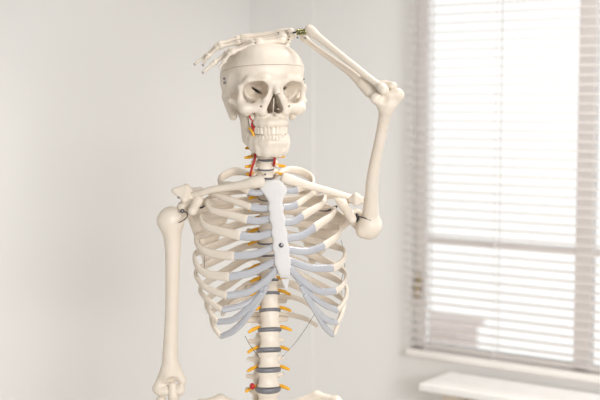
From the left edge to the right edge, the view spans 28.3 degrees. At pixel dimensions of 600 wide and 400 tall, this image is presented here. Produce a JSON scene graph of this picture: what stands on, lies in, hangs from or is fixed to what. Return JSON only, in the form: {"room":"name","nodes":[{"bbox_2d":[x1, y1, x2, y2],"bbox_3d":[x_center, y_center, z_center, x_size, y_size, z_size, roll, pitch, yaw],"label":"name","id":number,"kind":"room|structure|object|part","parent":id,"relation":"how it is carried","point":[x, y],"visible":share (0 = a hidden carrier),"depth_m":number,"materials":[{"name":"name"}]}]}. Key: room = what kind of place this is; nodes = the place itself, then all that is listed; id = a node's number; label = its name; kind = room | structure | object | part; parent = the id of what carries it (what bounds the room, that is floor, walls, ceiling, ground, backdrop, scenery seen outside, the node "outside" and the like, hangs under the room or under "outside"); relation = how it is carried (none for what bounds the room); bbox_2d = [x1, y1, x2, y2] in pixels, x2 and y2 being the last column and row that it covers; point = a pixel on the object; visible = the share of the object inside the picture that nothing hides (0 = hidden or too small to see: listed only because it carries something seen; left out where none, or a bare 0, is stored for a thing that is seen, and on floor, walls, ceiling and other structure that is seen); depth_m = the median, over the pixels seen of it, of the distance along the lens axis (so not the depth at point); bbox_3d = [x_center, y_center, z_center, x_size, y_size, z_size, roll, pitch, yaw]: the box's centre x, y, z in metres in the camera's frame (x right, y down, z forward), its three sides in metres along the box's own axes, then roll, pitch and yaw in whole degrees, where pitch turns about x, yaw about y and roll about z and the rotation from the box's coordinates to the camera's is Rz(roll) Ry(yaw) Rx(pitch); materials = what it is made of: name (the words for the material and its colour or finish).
{"room":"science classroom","nodes":[
{"label":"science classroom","id":0,"kind":"room"},
{"bbox_2d":[0,0,251,399],"bbox_3d":[-1.533,0.054,2.039,0.215,2.750,4.800,3,6,36],"label":"wall","id":1,"kind":"structure","parent":0,"point":[106,110],"depth_m":3.24,"materials":[{"name":"paint"}]},
{"bbox_2d":[250,0,599,399],"bbox_3d":[1.562,0.011,2.549,4.980,2.750,0.074,3,6,36],"label":"wall","id":2,"kind":"structure","parent":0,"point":[366,359],"depth_m":3.52,"materials":[{"name":"paint"}]},
{"bbox_2d":[405,0,599,382],"bbox_3d":[0.724,-0.273,3.062,1.024,1.490,0.040,3,6,36],"label":"blind","id":3,"kind":"object","parent":2,"relation":"attached to","point":[549,371],"visible":1,"depth_m":3.21,"materials":[{"name":"plastic"}]},
{"bbox_3d":[0.358,-0.283,3.311,0.002,1.432,0.002,3,6,36],"label":"ladder cord","id":4,"kind":"part","parent":3,"relation":"part of","materials":[{"name":"white fabric"}]},
{"bbox_3d":[0.374,-0.285,3.334,0.002,1.432,0.002,3,6,36],"label":"ladder cord","id":5,"kind":"part","parent":3,"relation":"part of","materials":[{"name":"white fabric"}]},
{"bbox_3d":[0.527,-0.272,3.188,0.002,1.432,0.002,3,6,36],"label":"ladder cord","id":6,"kind":"part","parent":3,"relation":"part of","materials":[{"name":"white fabric"}]},
{"bbox_3d":[0.544,-0.274,3.211,0.002,1.432,0.002,3,6,36],"label":"ladder cord","id":7,"kind":"part","parent":3,"relation":"part of","materials":[{"name":"white fabric"}]},
{"bbox_3d":[0.724,0.461,3.124,1.024,0.018,0.028,3,6,36],"label":"rail","id":8,"kind":"part","parent":3,"relation":"part of","materials":[{"name":"white plastic"}]},
{"bbox_2d":[410,0,599,385],"bbox_3d":[0.761,-0.263,3.102,1.050,1.496,0.066,3,6,36],"label":"window","id":9,"kind":"structure","parent":2,"relation":"in","point":[592,21],"depth_m":3.16,"materials":[{"name":"white paint"}]},
{"bbox_3d":[0.341,0.248,3.437,0.016,0.070,0.019,3,6,36],"label":"handle","id":10,"kind":"part","parent":9,"relation":"part of","materials":[{"name":"beige"}]},
{"bbox_3d":[0.555,0.279,3.317,0.458,0.296,0.005,3,6,36],"label":"pane","id":11,"kind":"part","parent":9,"relation":"part of","materials":[{"name":"clear glass"}]},
{"bbox_3d":[0.555,-0.428,3.258,0.458,1.093,0.005,3,6,36],"label":"pane","id":12,"kind":"part","parent":9,"relation":"part of","materials":[{"name":"clear glass"}]},
{"bbox_3d":[0.963,0.304,3.022,0.454,0.296,0.005,3,6,36],"label":"pane","id":13,"kind":"part","parent":9,"relation":"part of","materials":[{"name":"clear glass"}]},
{"bbox_3d":[0.963,-0.403,2.962,0.454,1.093,0.005,3,6,36],"label":"pane","id":14,"kind":"part","parent":9,"relation":"part of","materials":[{"name":"clear glass"}]},
{"bbox_3d":[0.403,1.592,0.757,6.866,0.100,6.822,0,5,0],"label":"floor","id":15,"kind":"structure","parent":0,"visible":0},
{"bbox_2d":[152,25,403,399],"bbox_3d":[-0.059,0.546,2.273,0.576,1.728,0.572,0,5,0],"label":"skeleton","id":16,"kind":"object","parent":15,"relation":"on","point":[262,77],"visible":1,"depth_m":2.07,"materials":[{"name":"plastic"}]},
{"bbox_2d":[419,371,599,399],"bbox_3d":[0.820,0.934,2.990,1.105,0.838,0.180,3,6,36],"label":"table","id":17,"kind":"object","parent":15,"relation":"on","point":[452,385],"visible":1,"depth_m":3.15,"materials":[{"name":"laminate"}]},
{"bbox_3d":[0.413,0.924,3.224,0.050,0.818,0.040,3,6,36],"label":"leg","id":18,"kind":"part","parent":17,"relation":"part of","materials":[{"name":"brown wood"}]},
{"label":"outside","id":19,"kind":"structure","parent":0,"visible":0},
{"bbox_2d":[429,313,484,347],"bbox_3d":[-0.617,1.515,8.348,4.050,1.780,0.350,3,6,36],"label":"building","id":20,"kind":"structure","parent":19,"point":[437,316],"depth_m":7.09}
]}

